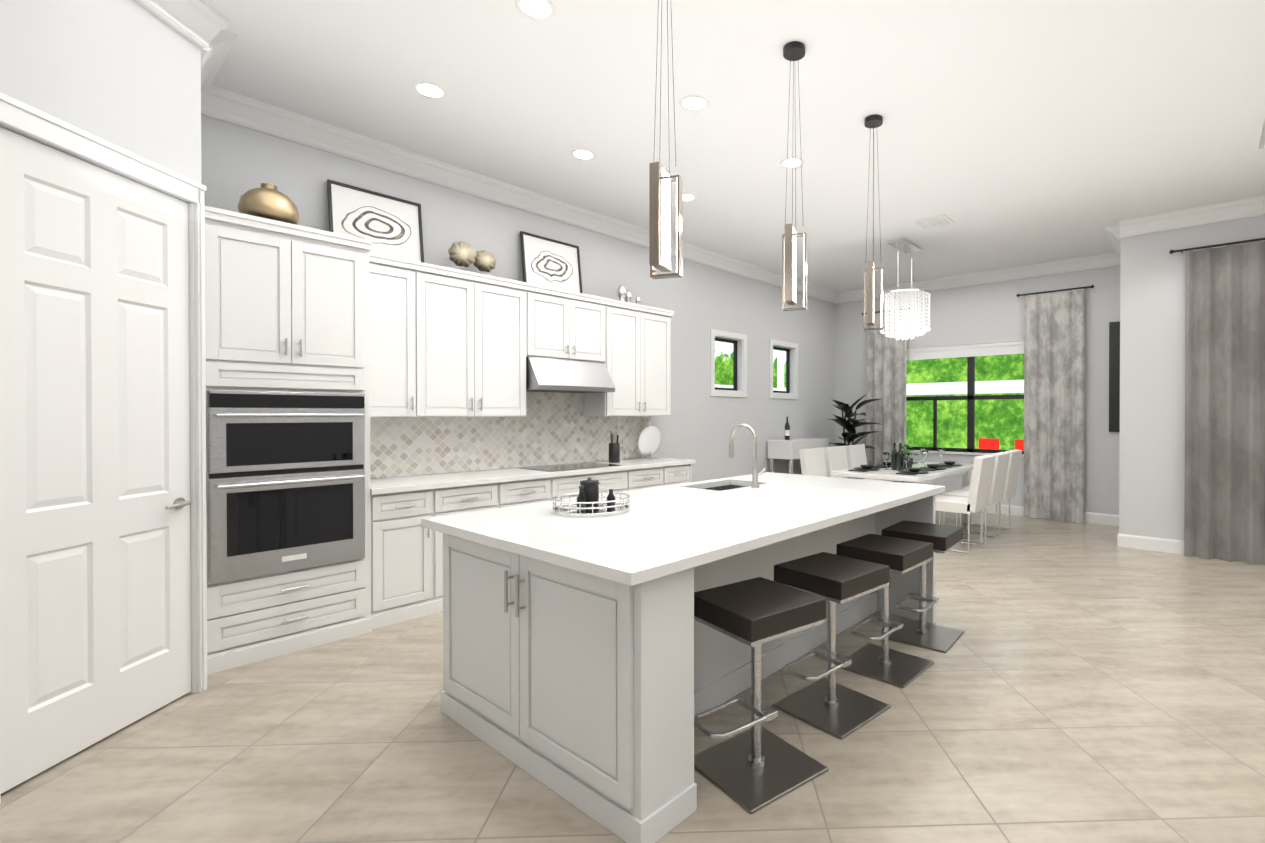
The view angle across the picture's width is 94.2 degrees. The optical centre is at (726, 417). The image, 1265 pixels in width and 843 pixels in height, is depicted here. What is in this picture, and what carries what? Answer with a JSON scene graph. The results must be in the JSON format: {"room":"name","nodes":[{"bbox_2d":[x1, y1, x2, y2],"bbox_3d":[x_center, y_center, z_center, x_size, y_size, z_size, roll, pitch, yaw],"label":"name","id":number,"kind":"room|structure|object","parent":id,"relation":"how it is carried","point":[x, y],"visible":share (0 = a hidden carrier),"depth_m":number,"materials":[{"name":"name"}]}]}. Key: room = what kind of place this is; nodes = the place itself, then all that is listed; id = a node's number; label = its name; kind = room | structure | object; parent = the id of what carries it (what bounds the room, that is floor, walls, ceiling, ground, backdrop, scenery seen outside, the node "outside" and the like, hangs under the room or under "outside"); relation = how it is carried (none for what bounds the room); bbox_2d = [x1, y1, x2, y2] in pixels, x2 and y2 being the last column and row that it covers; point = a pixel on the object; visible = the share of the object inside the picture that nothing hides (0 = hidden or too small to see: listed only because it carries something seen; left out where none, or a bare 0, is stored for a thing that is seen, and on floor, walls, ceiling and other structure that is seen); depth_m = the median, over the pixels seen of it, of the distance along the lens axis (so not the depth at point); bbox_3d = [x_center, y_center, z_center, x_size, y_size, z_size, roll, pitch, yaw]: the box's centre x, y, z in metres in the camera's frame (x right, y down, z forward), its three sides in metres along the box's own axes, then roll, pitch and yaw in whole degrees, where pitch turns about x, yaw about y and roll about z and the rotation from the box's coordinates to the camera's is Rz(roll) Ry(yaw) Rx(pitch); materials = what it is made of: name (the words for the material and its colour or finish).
{"room":"kitchen","nodes":[
{"label":"kitchen","id":0,"kind":"room"},
{"bbox_2d":[0,0,200,629],"bbox_3d":[-2.968,-0.308,2.151,2.230,3.380,1.618,0,0,39],"label":"wall","id":1,"kind":"structure","parent":0,"point":[125,74],"depth_m":2.49,"materials":[{"name":"white paint"}]},
{"bbox_2d":[0,127,190,793],"bbox_3d":[-2.669,0.153,2.479,0.578,2.428,0.631,0,0,39],"label":"pantry door","id":2,"kind":"structure","parent":1,"relation":"in","point":[95,600],"depth_m":2.42,"materials":[{"name":"white wood"}]},
{"bbox_2d":[0,92,206,802],"bbox_3d":[-2.679,0.107,2.461,0.146,2.545,0.954,0,0,-2],"label":"door frame","id":3,"kind":"structure","parent":1,"relation":"attached to","point":[29,119],"depth_m":2.89,"materials":[{"name":"white wood"}]},
{"bbox_2d":[135,0,236,111],"bbox_3d":[-2.733,-1.928,2.235,2.172,0.142,1.455,0,0,39],"label":"crown molding","id":4,"kind":"structure","parent":1,"relation":"attached to","point":[203,24],"depth_m":2.88,"materials":[{"name":"white wood"}]},
{"bbox_2d":[201,115,834,481],"bbox_3d":[-1.266,-0.335,6.091,0.150,3.380,9.850,0,0,39],"label":"wall","id":5,"kind":"structure","parent":0,"point":[699,424],"depth_m":6.74,"materials":[{"name":"white paint"}]},
{"bbox_2d":[369,252,428,417],"bbox_3d":[-2.497,-0.567,4.198,0.346,1.130,0.461,0,0,39],"label":"upper cabinet","id":6,"kind":"object","parent":5,"relation":"attached to","point":[398,287],"depth_m":4.13,"materials":[{"name":"white wood"}]},
{"bbox_2d":[327,179,423,262],"bbox_3d":[-2.558,-1.396,4.266,0.088,0.529,0.620,0,0,39],"label":"framed art","id":7,"kind":"object","parent":6,"relation":"on","point":[387,225],"visible":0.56,"depth_m":4.27,"materials":[{"name":"black"}]},
{"bbox_2d":[429,264,528,416],"bbox_3d":[-2.123,-0.570,4.653,0.346,1.130,0.957,0,0,39],"label":"upper cabinet","id":8,"kind":"object","parent":5,"relation":"attached to","point":[448,342],"depth_m":4.57,"materials":[{"name":"white wood"}]},
{"bbox_2d":[448,241,495,273],"bbox_3d":[-2.050,-1.274,4.713,0.112,0.276,0.388,0,0,39],"label":"decor","id":9,"kind":"object","parent":8,"relation":"on","point":[462,253],"visible":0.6,"depth_m":4.65,"materials":[{"name":"beige"}]},
{"bbox_2d":[201,90,838,303],"bbox_3d":[-0.689,-1.957,6.552,0.142,0.142,8.090,0,0,39],"label":"crown molding","id":10,"kind":"structure","parent":5,"relation":"attached to","point":[237,109],"depth_m":4.63,"materials":[{"name":"white wood"}]},
{"bbox_2d":[529,283,608,363],"bbox_3d":[-1.552,-0.832,5.345,0.346,0.615,0.840,0,0,39],"label":"upper cabinet","id":11,"kind":"object","parent":5,"relation":"attached to","point":[563,324],"depth_m":5.22,"materials":[{"name":"white wood"}]},
{"bbox_2d":[520,231,582,292],"bbox_3d":[-1.618,-1.404,5.409,0.088,0.529,0.620,0,0,39],"label":"framed art","id":12,"kind":"object","parent":11,"relation":"on","point":[548,262],"visible":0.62,"depth_m":5.40,"materials":[{"name":"black"}]},
{"bbox_2d":[526,356,614,392],"bbox_3d":[-1.489,-0.380,5.297,0.485,0.287,0.810,0,0,39],"label":"range hood","id":13,"kind":"object","parent":11,"relation":"attached to","point":[557,375],"visible":0.77,"depth_m":5.13,"materials":[{"name":"silver metal"}]},
{"bbox_2d":[584,299,672,416],"bbox_3d":[-1.005,-0.579,6.011,0.346,1.130,0.880,0,0,39],"label":"upper cabinet","id":14,"kind":"object","parent":5,"relation":"attached to","point":[639,366],"depth_m":5.86,"materials":[{"name":"white wood"}]},
{"bbox_2d":[617,285,640,303],"bbox_3d":[-1.016,-1.250,5.982,0.132,0.210,0.290,0,0,39],"label":"sculpture","id":15,"kind":"object","parent":14,"relation":"on","point":[622,293],"visible":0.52,"depth_m":5.89,"materials":[{"name":"silver metal"}]},
{"bbox_2d":[0,511,1264,842],"bbox_3d":[2.212,1.405,3.208,9.700,0.060,11.100,0,0,39],"label":"floor","id":16,"kind":"structure","parent":0,"point":[1084,683],"depth_m":2.46,"materials":[{"name":"tile"}]},
{"bbox_2d":[205,206,371,674],"bbox_3d":[-2.757,0.122,3.574,0.743,2.500,0.834,0,0,39],"label":"tall cabinet","id":17,"kind":"object","parent":16,"relation":"on","point":[287,334],"visible":0.92,"depth_m":3.35,"materials":[{"name":"painted wood"},{"name":"brushed nickel"}]},
{"bbox_2d":[237,183,298,224],"bbox_3d":[-2.792,-1.273,3.546,0.298,0.289,0.298,0,0,39],"label":"vase","id":18,"kind":"object","parent":17,"relation":"on","point":[268,201],"visible":0.77,"depth_m":3.45,"materials":[{"name":"gold metal"}]},
{"bbox_2d":[370,487,445,629],"bbox_3d":[-2.384,0.931,4.117,0.616,0.874,0.465,0,0,39],"label":"base cabinet","id":19,"kind":"object","parent":16,"relation":"on","point":[407,556],"depth_m":3.91,"materials":[{"name":"white wood"}]},
{"bbox_2d":[370,455,695,494],"bbox_3d":[-1.546,0.467,5.110,0.644,0.038,3.068,0,0,39],"label":"countertop","id":20,"kind":"structure","parent":19,"relation":"on","point":[396,483],"depth_m":4.54,"materials":[{"name":"white stone"}]},
{"bbox_2d":[526,463,621,470],"bbox_3d":[-1.411,0.444,5.276,0.490,0.005,0.760,0,0,39],"label":"cooktop","id":21,"kind":"object","parent":20,"relation":"in","point":[546,466],"depth_m":5.26,"materials":[{"name":"grey glass"}]},
{"bbox_2d":[609,431,619,462],"bbox_3d":[-1.114,0.288,5.769,0.110,0.310,0.110,0,0,39],"label":"utensil holder","id":22,"kind":"object","parent":20,"relation":"on","point":[614,452],"visible":1,"depth_m":5.73,"materials":[{"name":"black"}]},
{"bbox_2d":[638,426,660,458],"bbox_3d":[-0.803,0.263,6.213,0.104,0.354,0.330,0,0,39],"label":"decorative plate","id":23,"kind":"object","parent":20,"relation":"on","point":[649,441],"visible":1,"depth_m":6.19,"materials":[{"name":"white ceramic"}]},
{"bbox_2d":[446,483,509,514],"bbox_3d":[-2.125,0.929,4.432,0.616,0.874,0.619,0,0,39],"label":"base cabinet","id":24,"kind":"object","parent":16,"relation":"on","point":[486,496],"depth_m":4.30,"materials":[{"name":"white wood"}]},
{"bbox_2d":[510,479,561,505],"bbox_3d":[-1.824,0.927,4.797,0.616,0.874,0.595,0,0,39],"label":"base cabinet","id":25,"kind":"object","parent":16,"relation":"on","point":[527,491],"depth_m":4.66,"materials":[{"name":"white wood"}]},
{"bbox_2d":[562,471,633,498],"bbox_3d":[-1.416,0.924,5.293,0.616,0.874,0.959,0,0,39],"label":"base cabinet","id":26,"kind":"object","parent":16,"relation":"on","point":[619,481],"depth_m":5.21,"materials":[{"name":"white wood"}]},
{"bbox_2d":[634,467,669,489],"bbox_3d":[-1.006,0.920,5.791,0.616,0.874,0.599,0,0,39],"label":"base cabinet","id":27,"kind":"object","parent":16,"relation":"on","point":[649,477],"depth_m":5.65,"materials":[{"name":"white wood"}]},
{"bbox_2d":[427,484,935,842],"bbox_3d":[0.021,0.938,3.288,1.392,0.872,2.701,0,0,39],"label":"kitchen island","id":28,"kind":"object","parent":16,"relation":"on","point":[592,667],"depth_m":2.15,"materials":[{"name":"painted wood"},{"name":"quartz"},{"name":"brushed nickel"}]},
{"bbox_2d":[421,472,944,587],"bbox_3d":[0.028,0.480,3.279,1.450,0.040,2.756,0,0,39],"label":"island countertop","id":29,"kind":"structure","parent":28,"relation":"on","point":[669,530],"depth_m":2.57,"materials":[{"name":"white stone"}]},
{"bbox_2d":[552,478,629,516],"bbox_3d":[-0.671,0.382,2.893,0.377,0.160,0.377,0,0,39],"label":"tray","id":30,"kind":"object","parent":29,"relation":"on","point":[587,504],"visible":0.98,"depth_m":2.85,"materials":[{"name":"silver metal"}]},
{"bbox_2d":[729,423,765,487],"bbox_3d":[0.140,0.246,3.892,0.245,0.418,0.132,0,0,39],"label":"faucet","id":31,"kind":"object","parent":29,"relation":"on","point":[755,474],"visible":1,"depth_m":3.80,"materials":[{"name":"silver metal"}]},
{"bbox_2d":[670,463,693,484],"bbox_3d":[-0.751,0.918,6.101,0.616,0.874,0.472,0,0,39],"label":"base cabinet","id":32,"kind":"object","parent":16,"relation":"on","point":[678,475],"depth_m":5.97,"materials":[{"name":"white wood"}]},
{"bbox_2d":[694,577,827,813],"bbox_3d":[0.092,1.043,2.278,0.468,0.675,0.400,0,0,-39],"label":"stool","id":33,"kind":"object","parent":16,"relation":"on","point":[757,767],"visible":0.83,"depth_m":2.24,"materials":[{"name":"black leather"}]},
{"bbox_2d":[768,438,828,473],"bbox_3d":[1.054,0.825,8.431,0.410,1.030,1.000,0,0,39],"label":"console table","id":34,"kind":"object","parent":16,"relation":"on","point":[784,449],"visible":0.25,"depth_m":8.08,"materials":[{"name":"white wood"}]},
{"bbox_2d":[785,417,789,439],"bbox_3d":[0.856,0.148,8.162,0.076,0.325,0.077,0,0,39],"label":"wine bottle","id":35,"kind":"object","parent":34,"relation":"on","point":[787,431],"visible":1,"depth_m":8.13,"materials":[{"name":"black glass"}]},
{"bbox_2d":[799,448,826,476],"bbox_3d":[1.254,0.862,7.010,0.596,0.966,0.460,0,0,39],"label":"dining chair","id":36,"kind":"object","parent":16,"relation":"on","point":[813,462],"visible":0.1,"depth_m":7.09,"materials":[{"name":"white leather"}]},
{"bbox_2d":[772,552,890,739],"bbox_3d":[0.475,1.040,2.739,0.468,0.675,0.400,0,1,-44],"label":"stool","id":37,"kind":"object","parent":16,"relation":"on","point":[830,705],"visible":0.98,"depth_m":2.71,"materials":[{"name":"black leather"}]},
{"bbox_2d":[824,446,847,477],"bbox_3d":[1.616,0.859,7.450,0.596,0.966,0.460,0,0,39],"label":"dining chair","id":38,"kind":"object","parent":16,"relation":"on","point":[836,458],"visible":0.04,"depth_m":7.51,"materials":[{"name":"white leather"}]},
{"bbox_2d":[827,394,881,448],"bbox_3d":[1.867,0.482,8.591,0.774,1.711,0.857,0,0,39],"label":"plant","id":39,"kind":"object","parent":16,"relation":"on","point":[850,425],"visible":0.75,"depth_m":8.73,"materials":[{"name":"green plant"}]},
{"bbox_2d":[846,444,899,481],"bbox_3d":[1.978,0.856,7.890,0.596,0.966,0.460,0,0,39],"label":"dining chair","id":40,"kind":"object","parent":16,"relation":"on","point":[856,455],"visible":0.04,"depth_m":7.93,"materials":[{"name":"white leather"}]},
{"bbox_2d":[836,534,933,687],"bbox_3d":[0.859,1.036,3.200,0.400,0.675,0.468,0,1,41],"label":"stool","id":41,"kind":"object","parent":16,"relation":"on","point":[883,662],"visible":0.94,"depth_m":3.17,"materials":[{"name":"black leather"}]},
{"bbox_2d":[832,461,972,523],"bbox_3d":[2.201,0.974,6.969,1.000,0.750,2.000,0,0,39],"label":"dining table","id":42,"kind":"object","parent":16,"relation":"on","point":[931,476],"visible":0.48,"depth_m":6.48,"materials":[{"name":"white wood"}]},
{"bbox_2d":[848,443,935,474],"bbox_3d":[1.822,0.444,6.505,0.860,0.315,0.465,0,0,39],"label":"place setting","id":43,"kind":"object","parent":42,"relation":"on","point":[901,460],"depth_m":6.65,"materials":[{"name":"black"}]},
{"bbox_2d":[936,448,952,469],"bbox_3d":[2.184,0.455,6.945,0.860,0.290,0.465,0,0,39],"label":"place setting","id":44,"kind":"object","parent":42,"relation":"on","point":[941,451],"depth_m":7.19,"materials":[{"name":"black"}]},
{"bbox_2d":[881,520,963,652],"bbox_3d":[1.217,1.034,3.630,0.400,0.675,0.468,0,0,36],"label":"stool","id":45,"kind":"object","parent":16,"relation":"on","point":[921,632],"visible":0.83,"depth_m":3.61,"materials":[{"name":"black leather"}]},
{"bbox_2d":[935,455,995,553],"bbox_3d":[2.424,0.868,6.047,0.596,0.966,0.460,0,0,39],"label":"dining chair","id":46,"kind":"object","parent":16,"relation":"on","point":[976,500],"visible":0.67,"depth_m":5.83,"materials":[{"name":"white leather"}]},
{"bbox_2d":[942,452,1009,543],"bbox_3d":[2.787,0.865,6.487,0.596,0.966,0.460,0,0,39],"label":"dining chair","id":47,"kind":"object","parent":16,"relation":"on","point":[999,478],"visible":0.46,"depth_m":6.32,"materials":[{"name":"white leather"}]},
{"bbox_2d":[958,449,1021,534],"bbox_3d":[3.149,0.863,6.927,0.596,0.966,0.460,0,0,39],"label":"dining chair","id":48,"kind":"object","parent":16,"relation":"on","point":[1012,474],"visible":0.5,"depth_m":6.74,"materials":[{"name":"white leather"}]},
{"bbox_2d":[205,0,1264,292],"bbox_3d":[2.212,-2.196,3.184,9.700,0.380,11.100,0,0,39],"label":"ceiling","id":49,"kind":"structure","parent":0,"point":[1015,132],"depth_m":3.75,"materials":[{"name":"white paint"}]},
{"bbox_2d":[412,82,446,98],"bbox_3d":[-1.818,-2.004,3.561,0.191,0.005,0.191,0,0,30],"label":"recessed light","id":50,"kind":"object","parent":49,"relation":"in","point":[432,91],"depth_m":3.56,"materials":[{"name":"white"}]},
{"bbox_2d":[515,0,555,20],"bbox_3d":[-0.930,-2.000,2.831,0.191,0.005,0.191,0,0,30],"label":"recessed light","id":51,"kind":"object","parent":49,"relation":"in","point":[540,10],"depth_m":2.84,"materials":[{"name":"white"}]},
{"bbox_2d":[571,149,595,160],"bbox_3d":[-1.093,-2.010,4.442,0.191,0.005,0.191,0,0,30],"label":"recessed light","id":52,"kind":"object","parent":49,"relation":"in","point":[581,154],"depth_m":4.43,"materials":[{"name":"white plastic"}]},
{"bbox_2d":[649,0,682,278],"bbox_3d":[-0.255,-1.292,2.396,0.130,1.414,0.130,0,0,17],"label":"pendant light","id":53,"kind":"object","parent":49,"relation":"hanging from","point":[666,179],"visible":1,"depth_m":2.38,"materials":[{"name":"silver metal"}]},
{"bbox_2d":[683,194,696,201],"bbox_3d":[-0.369,-2.016,5.322,0.191,0.005,0.191,0,0,15],"label":"recessed light","id":54,"kind":"object","parent":49,"relation":"in","point":[686,197],"depth_m":5.32,"materials":[{"name":"white"}]},
{"bbox_2d":[679,95,708,111],"bbox_3d":[-0.205,-2.005,3.711,0.191,0.005,0.191,0,0,30],"label":"recessed light","id":55,"kind":"object","parent":49,"relation":"in","point":[693,104],"depth_m":3.70,"materials":[{"name":"white plastic"}]},
{"bbox_2d":[780,158,803,168],"bbox_3d":[0.519,-2.011,4.591,0.191,0.005,0.191,0,0,15],"label":"recessed light","id":56,"kind":"object","parent":49,"relation":"in","point":[790,164],"depth_m":4.59,"materials":[{"name":"white"}]},
{"bbox_2d":[782,41,806,310],"bbox_3d":[0.368,-1.297,3.153,0.130,1.414,0.130,0,0,17],"label":"pendant light","id":57,"kind":"object","parent":49,"relation":"hanging from","point":[793,51],"visible":1,"depth_m":3.14,"materials":[{"name":"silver metal"}]},
{"bbox_2d":[863,114,883,330],"bbox_3d":[0.991,-1.302,3.910,0.130,1.414,0.130,0,0,17],"label":"pendant light","id":58,"kind":"object","parent":49,"relation":"hanging from","point":[874,121],"visible":1,"depth_m":3.89,"materials":[{"name":"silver metal"}]},
{"bbox_2d":[879,237,930,339],"bbox_3d":[2.095,-1.474,6.808,0.580,1.110,0.580,0,0,39],"label":"chandelier","id":59,"kind":"object","parent":49,"relation":"hanging from","point":[904,245],"visible":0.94,"depth_m":6.73,"materials":[{"name":"clear glass"}]},
{"bbox_2d":[910,214,954,229],"bbox_3d":[2.124,-2.016,5.990,0.340,0.016,0.340,0,0,39],"label":"ceiling vent","id":60,"kind":"object","parent":49,"relation":"in","point":[932,221],"visible":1,"depth_m":5.96,"materials":[{"name":"white metal"}]},
{"bbox_2d":[835,266,1118,514],"bbox_3d":[3.511,-0.350,8.441,4.240,3.380,0.150,0,0,39],"label":"wall","id":61,"kind":"structure","parent":0,"point":[984,313],"depth_m":8.03,"materials":[{"name":"white paint"}]},
{"bbox_2d":[710,329,1023,456],"bbox_3d":[3.505,0.123,6.383,7.150,2.460,3.340,0,0,39],"label":"window frames","id":62,"kind":"structure","parent":61,"relation":"in","point":[971,352],"depth_m":8.39,"materials":[{"name":"metal"},{"name":"paint"}]},
{"bbox_2d":[839,253,1119,302],"bbox_3d":[3.418,-1.969,8.318,3.940,0.142,0.142,0,0,39],"label":"crown molding","id":63,"kind":"structure","parent":61,"relation":"attached to","point":[1100,260],"depth_m":8.01,"materials":[{"name":"white wood"}]},
{"bbox_2d":[978,504,1118,525],"bbox_3d":[3.411,1.272,8.426,4.060,0.135,0.016,0,0,39],"label":"baseboard","id":64,"kind":"structure","parent":61,"relation":"attached to","point":[1094,518],"depth_m":7.42,"materials":[{"name":"white wood"}]},
{"bbox_2d":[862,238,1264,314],"bbox_3d":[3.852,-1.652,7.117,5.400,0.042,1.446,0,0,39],"label":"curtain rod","id":65,"kind":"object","parent":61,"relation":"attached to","point":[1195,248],"visible":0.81,"depth_m":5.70,"materials":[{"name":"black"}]},
{"bbox_2d":[866,310,906,482],"bbox_3d":[2.504,-0.156,9.068,0.650,2.977,0.090,0,0,39],"label":"curtain","id":66,"kind":"object","parent":65,"relation":"hanging from","point":[886,368],"visible":0.58,"depth_m":9.06,"materials":[{"name":"grey fabric"}]},
{"bbox_2d":[1024,289,1084,522],"bbox_3d":[4.283,-0.146,7.602,0.700,2.977,0.087,0,0,39],"label":"curtain","id":67,"kind":"object","parent":65,"relation":"hanging from","point":[1054,370],"visible":1,"depth_m":7.60,"materials":[{"name":"grey fabric"}]},
{"bbox_2d":[1184,241,1264,564],"bbox_3d":[4.946,-0.131,5.316,1.170,2.977,0.103,0,0,39],"label":"door curtain","id":68,"kind":"object","parent":65,"relation":"hanging from","point":[1224,507],"visible":1,"depth_m":5.49,"materials":[{"name":"grey fabric"}]},
{"bbox_2d":[1115,235,1137,535],"bbox_3d":[4.610,-0.338,6.559,0.150,3.380,1.320,0,0,39],"label":"wall","id":69,"kind":"structure","parent":0,"point":[1126,465],"depth_m":6.05,"materials":[{"name":"white paint"}]},
{"bbox_2d":[1107,240,1119,263],"bbox_3d":[4.453,-1.957,6.588,0.142,0.142,1.170,0,0,39],"label":"crown molding","id":70,"kind":"structure","parent":69,"relation":"attached to","point":[1115,256],"depth_m":7.11,"materials":[{"name":"white wood"}]},
{"bbox_2d":[1109,321,1119,431],"bbox_3d":[4.866,-0.507,7.204,0.195,1.370,0.034,0,0,39],"label":"wall art","id":71,"kind":"object","parent":69,"relation":"attached to","point":[1114,376],"visible":0.57,"depth_m":7.22,"materials":[{"name":"black"}]},
{"bbox_2d":[1117,533,1119,546],"bbox_3d":[4.534,1.284,6.608,0.016,0.135,1.316,0,0,39],"label":"baseboard","id":72,"kind":"structure","parent":69,"relation":"attached to","point":[1118,536],"depth_m":6.11,"materials":[{"name":"white wood"}]},
{"bbox_2d":[1137,215,1264,540],"bbox_3d":[6.133,-0.325,4.547,4.760,3.380,0.150,0,0,39],"label":"wall","id":73,"kind":"structure","parent":0,"point":[1161,391],"depth_m":5.86,"materials":[{"name":"white paint"}]},
{"bbox_2d":[1120,534,1183,554],"bbox_3d":[4.401,1.289,5.876,0.670,0.135,0.016,0,0,39],"label":"baseboard","id":74,"kind":"structure","parent":73,"relation":"attached to","point":[1151,544],"depth_m":5.91,"materials":[{"name":"white wood"}]},
{"bbox_2d":[1105,196,1264,239],"bbox_3d":[5.870,-1.944,4.564,4.902,0.142,0.142,0,0,39],"label":"crown molding","id":75,"kind":"structure","parent":73,"relation":"attached to","point":[1255,206],"depth_m":5.66,"materials":[{"name":"white wood"}]},
{"label":"outside","id":76,"kind":"structure","parent":0,"visible":0},
{"bbox_2d":[715,341,1023,449],"bbox_3d":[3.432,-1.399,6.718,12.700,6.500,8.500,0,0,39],"label":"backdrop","id":77,"kind":"structure","parent":76,"point":[723,364],"depth_m":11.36,"materials":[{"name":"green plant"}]}
]}

